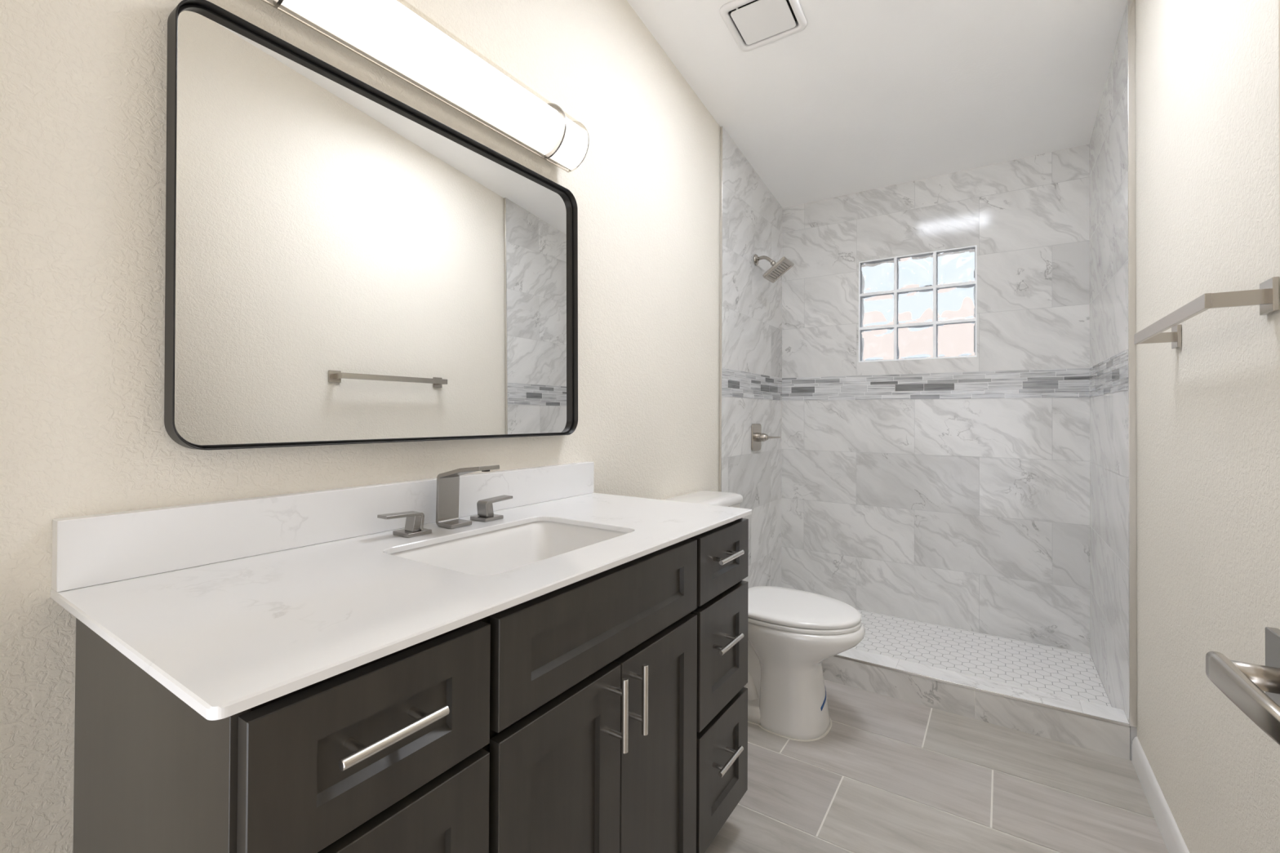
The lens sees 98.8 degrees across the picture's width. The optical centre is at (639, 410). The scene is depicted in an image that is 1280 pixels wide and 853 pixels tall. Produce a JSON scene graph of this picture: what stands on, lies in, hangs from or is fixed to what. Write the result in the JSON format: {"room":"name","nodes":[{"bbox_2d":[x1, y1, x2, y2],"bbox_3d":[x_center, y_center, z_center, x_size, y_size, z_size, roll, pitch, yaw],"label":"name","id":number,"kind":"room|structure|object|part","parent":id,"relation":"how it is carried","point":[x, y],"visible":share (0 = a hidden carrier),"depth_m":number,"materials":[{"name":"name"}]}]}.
{"room":"bathroom","nodes":[
{"label":"bathroom","id":0,"kind":"room"},
{"bbox_2d":[0,0,782,852],"bbox_3d":[-0.495,-0.417,1.465,0.132,3.170,5.160,0,-1,33],"label":"wall","id":1,"kind":"structure","parent":0,"point":[83,82],"depth_m":1.01,"materials":[{"name":"beige paint"}]},
{"bbox_2d":[51,461,594,592],"bbox_3d":[-0.510,0.217,1.319,0.031,0.103,1.246,0,-1,33],"label":"backsplash","id":2,"kind":"structure","parent":1,"relation":"attached to","point":[94,549],"depth_m":1.00,"materials":[{"name":"white stone"}]},
{"bbox_2d":[164,0,577,449],"bbox_3d":[-0.494,-0.312,1.329,0.039,0.767,1.019,-1,-1,33],"label":"mirror","id":3,"kind":"object","parent":1,"relation":"attached to","point":[345,264],"visible":1,"depth_m":1.14,"materials":[{"name":"black mirror"}]},
{"bbox_2d":[262,0,589,172],"bbox_3d":[-0.463,-0.833,1.316,0.113,0.164,0.948,0,-1,33],"label":"vanity light","id":4,"kind":"object","parent":1,"relation":"attached to","point":[387,33],"visible":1,"depth_m":1.28,"materials":[{"name":"white plastic"}]},
{"bbox_2d":[718,126,722,491],"bbox_3d":[0.397,-0.173,2.707,0.014,2.469,0.004,0,-1,33],"label":"trim","id":5,"kind":"structure","parent":1,"relation":"attached to","point":[721,127],"depth_m":2.71,"materials":[{"name":"white metal"}]},
{"bbox_2d":[751,423,781,450],"bbox_3d":[0.708,0.149,3.035,0.142,0.150,0.133,0,-1,33],"label":"shower valve","id":6,"kind":"object","parent":1,"relation":"attached to","point":[757,437],"visible":1,"depth_m":3.04,"materials":[{"name":"silver metal"}]},
{"bbox_3d":[0.734,0.149,3.018,0.080,0.016,0.020,0,-1,33],"label":"lever","id":7,"kind":"part","parent":6,"relation":"part of","materials":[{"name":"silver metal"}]},
{"bbox_2d":[753,253,794,282],"bbox_3d":[0.731,-0.798,3.021,0.196,0.156,0.152,0,-1,33],"label":"showerhead","id":8,"kind":"object","parent":1,"relation":"attached to","point":[778,268],"visible":1,"depth_m":3.01,"materials":[{"name":"silver metal"}]},
{"bbox_3d":[0.697,-0.835,3.044,0.102,0.056,0.019,0,-1,33],"label":"arm","id":9,"kind":"part","parent":8,"relation":"part of","materials":[{"name":"silver metal"}]},
{"bbox_2d":[626,0,1127,208],"bbox_3d":[0.228,-1.699,1.001,1.850,0.846,5.160,0,-1,33],"label":"ceiling","id":10,"kind":"structure","parent":0,"point":[869,95],"depth_m":2.34,"materials":[{"name":"white paint"}]},
{"bbox_2d":[720,0,807,51],"bbox_3d":[0.467,-1.528,2.070,0.274,0.138,0.244,0,-1,33],"label":"ceiling vent","id":11,"kind":"object","parent":10,"relation":"in","point":[753,24],"visible":1,"depth_m":2.07,"materials":[{"name":"white plastic"}]},
{"bbox_3d":[0.466,-1.476,2.068,0.201,0.004,0.173,0,-9,33],"label":"plate","id":12,"kind":"part","parent":11,"relation":"part of","materials":[{"name":"white plastic"}]},
{"bbox_2d":[781,144,1089,653],"bbox_3d":[1.561,-0.209,3.099,2.300,3.000,0.162,0,-1,33],"label":"wall","id":13,"kind":"structure","parent":0,"point":[953,492],"depth_m":2.92,"materials":[{"name":"grey tile"}]},
{"bbox_2d":[858,244,977,362],"bbox_3d":[1.546,-0.576,3.074,0.593,0.591,0.105,0,-1,33],"label":"window","id":14,"kind":"structure","parent":13,"relation":"in","point":[923,305],"depth_m":3.03,"materials":[{"name":"clear glass"}]},
{"bbox_2d":[704,609,1168,852],"bbox_3d":[0.169,1.150,0.912,1.612,0.034,5.000,0,-1,33],"label":"floor","id":15,"kind":"structure","parent":0,"point":[889,775],"depth_m":1.75,"materials":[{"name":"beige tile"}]},
{"bbox_2d":[72,517,748,852],"bbox_3d":[-0.258,0.724,1.172,0.611,0.886,1.237,0,-1,33],"label":"vanity cabinet","id":16,"kind":"object","parent":15,"relation":"on","point":[606,711],"visible":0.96,"depth_m":0.78,"materials":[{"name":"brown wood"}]},
{"bbox_3d":[-0.298,0.379,0.646,0.020,0.166,0.296,0,-1,33],"label":"drawer","id":17,"kind":"part","parent":16,"relation":"part of","materials":[{"name":"brown wood"}]},
{"bbox_3d":[-0.285,0.369,0.630,0.038,0.012,0.130,0,-1,33],"label":"handle","id":18,"kind":"part","parent":16,"relation":"part of","materials":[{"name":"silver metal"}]},
{"bbox_2d":[50,493,751,720],"bbox_3d":[-0.277,0.275,1.166,0.589,0.012,1.251,0,-1,33],"label":"countertop","id":19,"kind":"structure","parent":16,"relation":"on","point":[227,638],"depth_m":0.77,"materials":[{"name":"white stone"}]},
{"bbox_2d":[377,511,431,537],"bbox_3d":[-0.505,0.242,1.171,0.057,0.051,0.100,0,-1,33],"label":"tap","id":20,"kind":"object","parent":19,"relation":"on","point":[414,526],"visible":1,"depth_m":1.18,"materials":[{"name":"grey metal"}]},
{"bbox_3d":[-0.508,0.238,1.166,0.033,0.042,0.089,0,-1,33],"label":"lever","id":21,"kind":"part","parent":20,"relation":"part of","materials":[{"name":"grey metal"}]},
{"bbox_3d":[-0.493,0.264,1.188,0.057,0.008,0.057,0,-1,33],"label":"plate","id":22,"kind":"part","parent":20,"relation":"part of","materials":[{"name":"grey metal"}]},
{"bbox_2d":[435,465,499,528],"bbox_3d":[-0.395,0.195,1.254,0.150,0.146,0.058,0,-1,33],"label":"faucet","id":23,"kind":"object","parent":19,"relation":"on","point":[447,482],"visible":1,"depth_m":1.28,"materials":[{"name":"grey metal"}]},
{"bbox_2d":[470,494,512,522],"bbox_3d":[-0.368,0.245,1.377,0.057,0.051,0.100,0,-1,33],"label":"tap","id":24,"kind":"object","parent":19,"relation":"on","point":[485,507],"visible":1,"depth_m":1.35,"materials":[{"name":"grey metal"}]},
{"bbox_3d":[-0.380,0.266,1.360,0.057,0.008,0.057,0,-1,33],"label":"plate","id":25,"kind":"part","parent":24,"relation":"part of","materials":[{"name":"grey metal"}]},
{"bbox_3d":[-0.365,0.240,1.382,0.033,0.042,0.089,0,-1,33],"label":"lever","id":26,"kind":"part","parent":24,"relation":"part of","materials":[{"name":"grey metal"}]},
{"bbox_2d":[390,520,627,575],"bbox_3d":[-0.251,0.359,1.145,0.377,0.155,0.522,0,-1,33],"label":"sink","id":27,"kind":"object","parent":19,"relation":"in","point":[501,550],"visible":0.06,"depth_m":1.30,"materials":[{"name":"white ceramic"}]},
{"bbox_3d":[-0.300,0.763,0.643,0.020,0.576,0.296,0,-1,33],"label":"door","id":28,"kind":"part","parent":16,"relation":"part of","materials":[{"name":"brown wood"}]},
{"bbox_3d":[-0.074,0.674,1.051,0.020,0.784,1.236,0,-1,33],"label":"frame","id":29,"kind":"part","parent":16,"relation":"part of","materials":[{"name":"brown wood"}]},
{"bbox_3d":[-0.127,0.764,0.904,0.020,0.580,0.298,0,-1,33],"label":"door","id":30,"kind":"part","parent":16,"relation":"part of","materials":[{"name":"brown wood"}]},
{"bbox_3d":[-0.041,0.379,1.034,0.020,0.161,0.604,0,-1,33],"label":"false drawer","id":31,"kind":"part","parent":16,"relation":"part of","materials":[{"name":"brown wood"}]},
{"bbox_3d":[-0.038,0.545,0.986,0.038,0.130,0.012,0,-1,33],"label":"handle","id":32,"kind":"part","parent":16,"relation":"part of","materials":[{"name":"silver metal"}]},
{"bbox_3d":[-0.001,0.546,1.042,0.038,0.130,0.012,0,-1,33],"label":"handle","id":33,"kind":"part","parent":16,"relation":"part of","materials":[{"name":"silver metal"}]},
{"bbox_3d":[0.041,0.767,1.157,0.020,0.580,0.304,0,-1,33],"label":"door","id":34,"kind":"part","parent":16,"relation":"part of","materials":[{"name":"brown wood"}]},
{"bbox_3d":[0.214,0.620,1.420,0.020,0.282,0.294,0,-1,33],"label":"drawer","id":35,"kind":"part","parent":16,"relation":"part of","materials":[{"name":"brown wood"}]},
{"bbox_3d":[0.215,0.384,1.422,0.020,0.161,0.294,0,-1,33],"label":"drawer","id":36,"kind":"part","parent":16,"relation":"part of","materials":[{"name":"brown wood"}]},
{"bbox_3d":[0.213,0.919,1.418,0.020,0.283,0.294,0,-1,33],"label":"drawer","id":37,"kind":"part","parent":16,"relation":"part of","materials":[{"name":"brown wood"}]},
{"bbox_3d":[0.221,0.887,1.394,0.038,0.012,0.130,0,-1,33],"label":"handle","id":38,"kind":"part","parent":16,"relation":"part of","materials":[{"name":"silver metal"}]},
{"bbox_3d":[0.222,0.592,1.397,0.038,0.012,0.130,0,-1,33],"label":"handle","id":39,"kind":"part","parent":16,"relation":"part of","materials":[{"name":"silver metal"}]},
{"bbox_3d":[0.223,0.372,1.398,0.038,0.012,0.130,0,-1,33],"label":"handle","id":40,"kind":"part","parent":16,"relation":"part of","materials":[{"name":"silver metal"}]},
{"bbox_2d":[662,490,865,742],"bbox_3d":[0.487,0.771,2.163,0.752,0.814,0.461,0,-1,33],"label":"toilet","id":41,"kind":"object","parent":15,"relation":"on","point":[791,632],"depth_m":1.99,"materials":[{"name":"white ceramic"}]},
{"bbox_3d":[0.262,0.385,2.316,0.208,0.040,0.461,0,-1,33],"label":"tank lid","id":42,"kind":"part","parent":41,"relation":"part of","materials":[{"name":"white ceramic"}]},
{"bbox_3d":[0.263,0.593,2.313,0.176,0.374,0.444,0,-1,33],"label":"tank","id":43,"kind":"part","parent":41,"relation":"part of","materials":[{"name":"white ceramic"}]},
{"bbox_3d":[0.592,0.748,2.094,0.475,0.023,0.376,0,-1,33],"label":"seat lid","id":44,"kind":"part","parent":41,"relation":"part of","materials":[{"name":"white plastic"}]},
{"bbox_3d":[0.597,0.770,2.091,0.466,0.016,0.376,0,-1,33],"label":"seat","id":45,"kind":"part","parent":41,"relation":"part of","materials":[{"name":"white plastic"}]},
{"bbox_3d":[0.690,1.073,2.052,0.013,0.046,0.125,0,0,24],"label":"tape strip","id":46,"kind":"part","parent":41,"relation":"part of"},
{"bbox_2d":[822,648,1129,759],"bbox_3d":[1.052,1.122,2.314,1.516,0.122,0.114,0,-1,33],"label":"shower curb","id":47,"kind":"object","parent":15,"relation":"on","point":[1093,726],"visible":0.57,"depth_m":2.08,"materials":[{"name":"grey tile"}]},
{"bbox_2d":[1088,0,1279,852],"bbox_3d":[0.895,-0.417,0.545,0.139,3.170,5.162,0,-1,33],"label":"wall","id":48,"kind":"structure","parent":0,"point":[1207,71],"depth_m":1.32,"materials":[{"name":"beige paint"}]},
{"bbox_2d":[1127,0,1137,727],"bbox_3d":[1.666,-0.173,1.854,0.020,2.474,0.005,0,-1,33],"label":"trim","id":49,"kind":"structure","parent":48,"relation":"attached to","point":[1131,3],"depth_m":1.85,"materials":[{"name":"white metal"}]},
{"bbox_2d":[1131,736,1189,852],"bbox_3d":[0.968,1.125,0.765,0.014,0.090,2.556,0,-1,33],"label":"baseboard","id":50,"kind":"structure","parent":48,"relation":"attached to","point":[1174,842],"depth_m":1.57,"materials":[{"name":"white paint"}]},
{"bbox_2d":[1133,276,1279,348],"bbox_3d":[1.210,-0.195,1.208,0.086,0.057,0.626,0,-1,33],"label":"towel bar","id":51,"kind":"object","parent":48,"relation":"attached to","point":[1268,296],"visible":1,"depth_m":0.98,"materials":[{"name":"silver metal"}]},
{"bbox_3d":[1.365,-0.192,1.449,0.070,0.026,0.011,0,-1,33],"label":"post","id":52,"kind":"part","parent":51,"relation":"part of","materials":[{"name":"silver metal"}]},
{"bbox_3d":[1.397,-0.192,1.427,0.008,0.057,0.056,0,-1,33],"label":"mount plate","id":53,"kind":"part","parent":51,"relation":"part of","materials":[{"name":"silver metal"}]},
{"bbox_3d":[1.055,-0.197,0.967,0.070,0.026,0.011,0,-1,33],"label":"post","id":54,"kind":"part","parent":51,"relation":"part of","materials":[{"name":"silver metal"}]},
{"bbox_3d":[1.088,-0.197,0.948,0.008,0.057,0.056,0,-1,33],"label":"mount plate","id":55,"kind":"part","parent":51,"relation":"part of","materials":[{"name":"silver metal"}]},
{"bbox_3d":[-0.813,-0.435,-0.555,1.830,3.170,1.640,0,-1,33],"label":"wall","id":56,"kind":"structure","parent":0,"visible":0},
{"bbox_2d":[1205,0,1279,745],"bbox_3d":[0.363,0.136,0.157,0.088,2.028,0.776,0,-1,30],"label":"door","id":57,"kind":"structure","parent":56,"relation":"in","point":[1245,684],"depth_m":0.46,"materials":[{"name":"beige paint"}]},
{"bbox_3d":[0.484,0.228,0.436,0.014,0.027,0.132,0,-1,30],"label":"lever arm","id":58,"kind":"part","parent":57,"relation":"part of","materials":[{"name":"silver metal"}]},
{"bbox_3d":[0.529,0.229,0.470,0.041,0.021,0.021,0,-1,30],"label":"lever handle","id":59,"kind":"part","parent":57,"relation":"part of","materials":[{"name":"silver metal"}]}
]}

